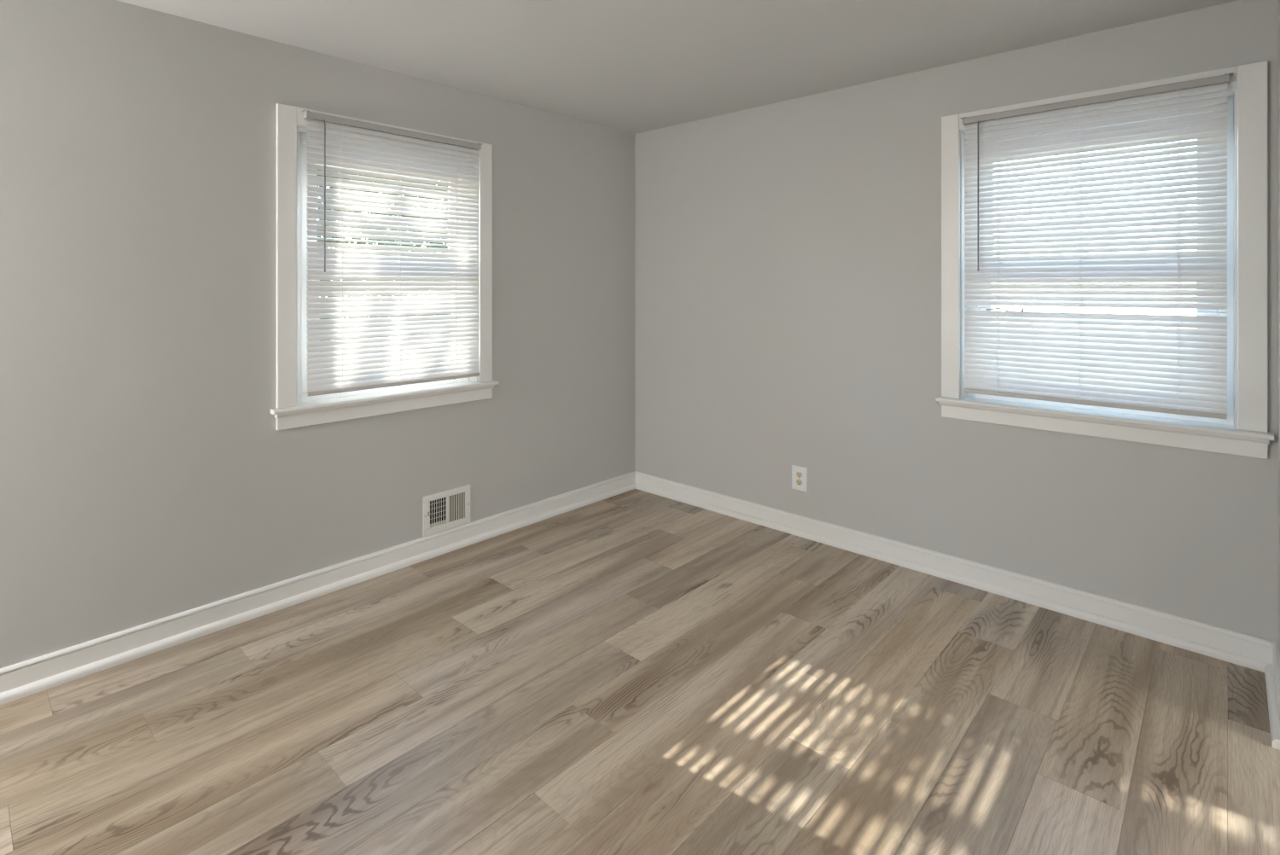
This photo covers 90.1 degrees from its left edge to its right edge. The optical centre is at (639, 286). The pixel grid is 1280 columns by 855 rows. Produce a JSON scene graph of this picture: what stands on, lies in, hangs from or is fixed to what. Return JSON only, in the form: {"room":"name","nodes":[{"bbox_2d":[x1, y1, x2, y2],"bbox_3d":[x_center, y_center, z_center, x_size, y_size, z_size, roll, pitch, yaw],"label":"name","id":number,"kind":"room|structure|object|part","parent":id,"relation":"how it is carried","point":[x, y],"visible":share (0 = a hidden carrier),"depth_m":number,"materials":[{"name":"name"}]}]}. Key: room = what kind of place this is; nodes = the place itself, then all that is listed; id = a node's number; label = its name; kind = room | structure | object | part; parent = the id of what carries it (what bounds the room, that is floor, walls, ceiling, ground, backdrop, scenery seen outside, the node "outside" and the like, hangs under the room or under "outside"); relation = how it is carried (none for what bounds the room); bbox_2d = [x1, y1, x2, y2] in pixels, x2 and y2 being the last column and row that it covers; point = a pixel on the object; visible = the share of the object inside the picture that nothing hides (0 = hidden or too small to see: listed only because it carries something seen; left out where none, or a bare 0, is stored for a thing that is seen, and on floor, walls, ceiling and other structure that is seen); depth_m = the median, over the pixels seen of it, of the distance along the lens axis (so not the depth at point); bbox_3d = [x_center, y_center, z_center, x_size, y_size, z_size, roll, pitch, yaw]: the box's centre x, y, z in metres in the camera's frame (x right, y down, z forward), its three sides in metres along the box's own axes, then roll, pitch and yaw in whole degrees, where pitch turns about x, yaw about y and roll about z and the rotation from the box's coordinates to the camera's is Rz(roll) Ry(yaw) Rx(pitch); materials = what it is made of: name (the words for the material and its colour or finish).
{"room":"empty bedroom","nodes":[
{"label":"empty bedroom","id":0,"kind":"room"},
{"bbox_2d":[0,0,634,668],"bbox_3d":[-2.372,0.160,1.919,0.150,2.400,6.750,0,0,43],"label":"wall","id":1,"kind":"structure","parent":0,"point":[147,473],"depth_m":2.52,"materials":[{"name":"grey paint"}]},
{"bbox_2d":[0,471,636,704],"bbox_3d":[-2.254,1.308,1.912,0.034,0.105,6.600,0,0,43],"label":"baseboard","id":2,"kind":"structure","parent":1,"relation":"attached to","point":[22,679],"depth_m":2.66,"materials":[{"name":"white paint"}]},
{"bbox_2d":[270,103,498,430],"bbox_3d":[-1.219,-0.085,3.138,0.198,1.383,1.115,0,0,43],"label":"window","id":3,"kind":"structure","parent":1,"relation":"in","point":[293,408],"depth_m":2.87,"materials":[{"name":"white paint"}]},
{"bbox_3d":[-1.510,-0.131,2.731,0.019,1.291,0.078,0,0,43],"label":"casing","id":4,"kind":"part","parent":3,"relation":"part of","materials":[{"name":"white paint"}]},
{"bbox_3d":[-1.280,-0.364,3.193,0.025,0.579,0.827,0,0,43],"label":"sash","id":5,"kind":"part","parent":3,"relation":"part of","materials":[{"name":"white plastic"}]},
{"bbox_3d":[-1.258,0.177,3.173,0.027,0.593,0.827,0,0,43],"label":"sash","id":6,"kind":"part","parent":3,"relation":"part of","materials":[{"name":"white plastic"}]},
{"bbox_3d":[-1.265,-0.087,3.180,0.072,1.205,0.899,0,0,43],"label":"frame","id":7,"kind":"part","parent":3,"relation":"part of","materials":[{"name":"white plastic"}]},
{"bbox_3d":[-1.168,0.544,3.091,0.036,0.018,1.079,0,0,43],"label":"cove moulding","id":8,"kind":"part","parent":3,"relation":"part of","materials":[{"name":"white paint"}]},
{"bbox_3d":[-1.175,-0.737,3.097,0.018,0.078,0.915,0,0,43],"label":"head casing","id":9,"kind":"part","parent":3,"relation":"part of","materials":[{"name":"white paint"}]},
{"bbox_2d":[301,110,481,396],"bbox_3d":[-1.147,-0.141,3.080,0.042,1.238,0.894,0,0,43],"label":"window blind","id":10,"kind":"object","parent":3,"relation":"attached to","point":[388,280],"visible":1,"depth_m":3.03,"materials":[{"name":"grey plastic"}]},
{"bbox_3d":[-1.343,-0.135,2.875,0.028,1.194,0.001,0,0,43],"label":"ladder cord","id":11,"kind":"part","parent":10,"relation":"part of","materials":[{"name":"white fabric"}]},
{"bbox_3d":[-1.151,0.465,3.084,0.026,0.019,0.860,0,0,43],"label":"rail","id":12,"kind":"part","parent":10,"relation":"part of","materials":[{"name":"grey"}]},
{"bbox_3d":[-0.954,-0.135,3.298,0.028,1.194,0.001,0,0,43],"label":"ladder cord","id":13,"kind":"part","parent":10,"relation":"part of","materials":[{"name":"white fabric"}]},
{"bbox_3d":[-0.950,-0.135,3.303,0.002,1.194,0.001,0,0,43],"label":"lift cord","id":14,"kind":"part","parent":10,"relation":"part of","materials":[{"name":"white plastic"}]},
{"bbox_3d":[-0.838,-0.131,3.462,0.019,1.291,0.078,0,0,43],"label":"casing","id":15,"kind":"part","parent":3,"relation":"part of","materials":[{"name":"white paint"}]},
{"bbox_2d":[422,484,470,536],"bbox_3d":[-0.991,1.153,3.297,0.016,0.201,0.272,0,0,43],"label":"air vent","id":16,"kind":"object","parent":1,"relation":"in","point":[450,509],"visible":1,"depth_m":3.29,"materials":[{"name":"white metal"}]},
{"bbox_2d":[0,488,1279,854],"bbox_3d":[0.384,1.420,-0.513,7.500,0.120,6.900,0,0,43],"label":"floor","id":17,"kind":"structure","parent":0,"point":[635,672],"depth_m":1.99,"materials":[{"name":"brown wood"}]},
{"bbox_2d":[116,0,1239,133],"bbox_3d":[0.384,-1.090,-0.513,7.500,0.100,6.900,0,0,43],"label":"ceiling","id":18,"kind":"structure","parent":0,"point":[635,66],"depth_m":2.65,"materials":[{"name":"grey paint"}]},
{"bbox_2d":[634,0,1277,642],"bbox_3d":[2.668,0.160,1.971,7.500,2.400,0.150,0,0,43],"label":"wall","id":19,"kind":"structure","parent":0,"point":[788,253],"depth_m":3.18,"materials":[{"name":"grey paint"}]},
{"bbox_2d":[791,465,807,492],"bbox_3d":[0.876,1.054,3.511,0.092,0.131,0.009,0,0,43],"label":"power outlet","id":20,"kind":"object","parent":19,"relation":"attached to","point":[799,474],"visible":1,"depth_m":3.51,"materials":[{"name":"white plastic"}]},
{"bbox_2d":[796,479,802,485],"bbox_3d":[0.874,1.075,3.509,0.037,0.030,0.003,0,0,43],"label":"socket","id":21,"kind":"object","parent":20,"relation":"attached to","point":[799,482],"depth_m":3.51,"materials":[{"name":"brown plastic"}]},
{"bbox_2d":[796,471,802,477],"bbox_3d":[0.874,1.032,3.509,0.037,0.030,0.003,0,0,43],"label":"socket","id":22,"kind":"object","parent":20,"relation":"attached to","point":[799,474],"depth_m":3.51,"materials":[{"name":"brown plastic"}]},
{"bbox_2d":[635,471,1278,672],"bbox_3d":[1.103,1.308,3.286,3.085,0.105,0.034,0,0,43],"label":"baseboard","id":23,"kind":"structure","parent":19,"relation":"attached to","point":[1246,650],"depth_m":2.83,"materials":[{"name":"white paint"}]},
{"bbox_2d":[935,60,1274,459],"bbox_3d":[1.862,-0.095,2.680,1.126,1.409,0.198,0,0,43],"label":"window","id":24,"kind":"structure","parent":19,"relation":"in","point":[1244,430],"depth_m":2.41,"materials":[{"name":"white paint"}]},
{"bbox_3d":[1.447,-0.141,2.979,0.078,1.317,0.019,0,0,43],"label":"casing","id":25,"kind":"part","parent":24,"relation":"part of","materials":[{"name":"white paint"}]},
{"bbox_2d":[960,72,1233,418],"bbox_3d":[1.806,-0.143,2.617,0.912,1.254,0.058,0,0,43],"label":"window blind","id":26,"kind":"object","parent":24,"relation":"attached to","point":[991,349],"visible":1,"depth_m":2.56,"materials":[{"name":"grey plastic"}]},
{"bbox_3d":[1.580,-0.135,2.823,0.001,1.213,0.028,0,0,43],"label":"ladder cord","id":27,"kind":"part","parent":26,"relation":"part of","materials":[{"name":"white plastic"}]},
{"bbox_3d":[1.627,0.245,2.813,0.188,0.312,0.012,0,0,43],"label":"pull cord","id":28,"kind":"part","parent":26,"relation":"part of","materials":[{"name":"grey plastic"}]},
{"bbox_3d":[1.803,-0.135,2.618,0.001,1.213,0.028,0,0,43],"label":"ladder cord","id":29,"kind":"part","parent":26,"relation":"part of","materials":[{"name":"white fabric"}]},
{"bbox_3d":[1.805,0.470,2.616,0.878,0.019,0.026,0,0,43],"label":"rail","id":30,"kind":"part","parent":26,"relation":"part of","materials":[{"name":"grey plastic"}]},
{"bbox_3d":[2.029,-0.135,2.410,0.001,1.213,0.028,0,0,43],"label":"ladder cord","id":31,"kind":"part","parent":26,"relation":"part of","materials":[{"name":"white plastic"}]},
{"bbox_3d":[1.918,-0.368,2.740,0.850,0.617,0.025,0,0,43],"label":"sash","id":32,"kind":"part","parent":24,"relation":"part of","materials":[{"name":"white plastic"}]},
{"bbox_3d":[1.898,0.186,2.718,0.850,0.581,0.027,0,0,43],"label":"sash","id":33,"kind":"part","parent":24,"relation":"part of","materials":[{"name":"white plastic"}]},
{"bbox_3d":[1.822,-0.760,2.635,0.938,0.078,0.018,0,0,43],"label":"head casing","id":34,"kind":"part","parent":24,"relation":"part of","materials":[{"name":"white paint"}]},
{"bbox_3d":[1.905,-0.098,2.726,0.922,1.231,0.072,0,0,43],"label":"frame","id":35,"kind":"part","parent":24,"relation":"part of","materials":[{"name":"white plastic"}]},
{"bbox_3d":[1.815,0.547,2.629,1.102,0.018,0.036,0,0,43],"label":"cove moulding","id":36,"kind":"part","parent":24,"relation":"part of","materials":[{"name":"white paint"}]},
{"bbox_3d":[2.195,-0.141,2.291,0.078,1.317,0.019,0,0,43],"label":"casing","id":37,"kind":"part","parent":24,"relation":"part of","materials":[{"name":"white paint"}]},
{"bbox_2d":[1277,0,1279,655],"bbox_3d":[0.056,0.160,-0.212,0.110,2.400,6.600,0,0,43],"label":"wall","id":38,"kind":"structure","parent":0,"point":[1278,1],"depth_m":2.21,"materials":[{"name":"grey paint"}]},
{"bbox_2d":[1264,643,1279,750],"bbox_3d":[2.053,1.308,2.065,0.034,0.105,0.515,0,0,43],"label":"baseboard","id":39,"kind":"structure","parent":38,"relation":"attached to","point":[1271,672],"depth_m":2.06,"materials":[{"name":"white paint"}]},
{"label":"outside","id":40,"kind":"structure","parent":0,"visible":0},
{"bbox_2d":[331,326,1193,367],"bbox_3d":[-0.032,2.060,4.353,60.000,0.100,60.000,0,0,43],"label":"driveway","id":41,"kind":"structure","parent":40,"point":[369,327],"depth_m":22.64,"materials":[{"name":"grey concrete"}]},
{"bbox_2d":[316,165,451,368],"bbox_3d":[-3.724,-0.208,9.791,1.065,4.471,4.738,0,0,43],"label":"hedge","id":42,"kind":"object","parent":41,"relation":"on","point":[328,165],"visible":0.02,"depth_m":9.40,"materials":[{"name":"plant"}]}
]}

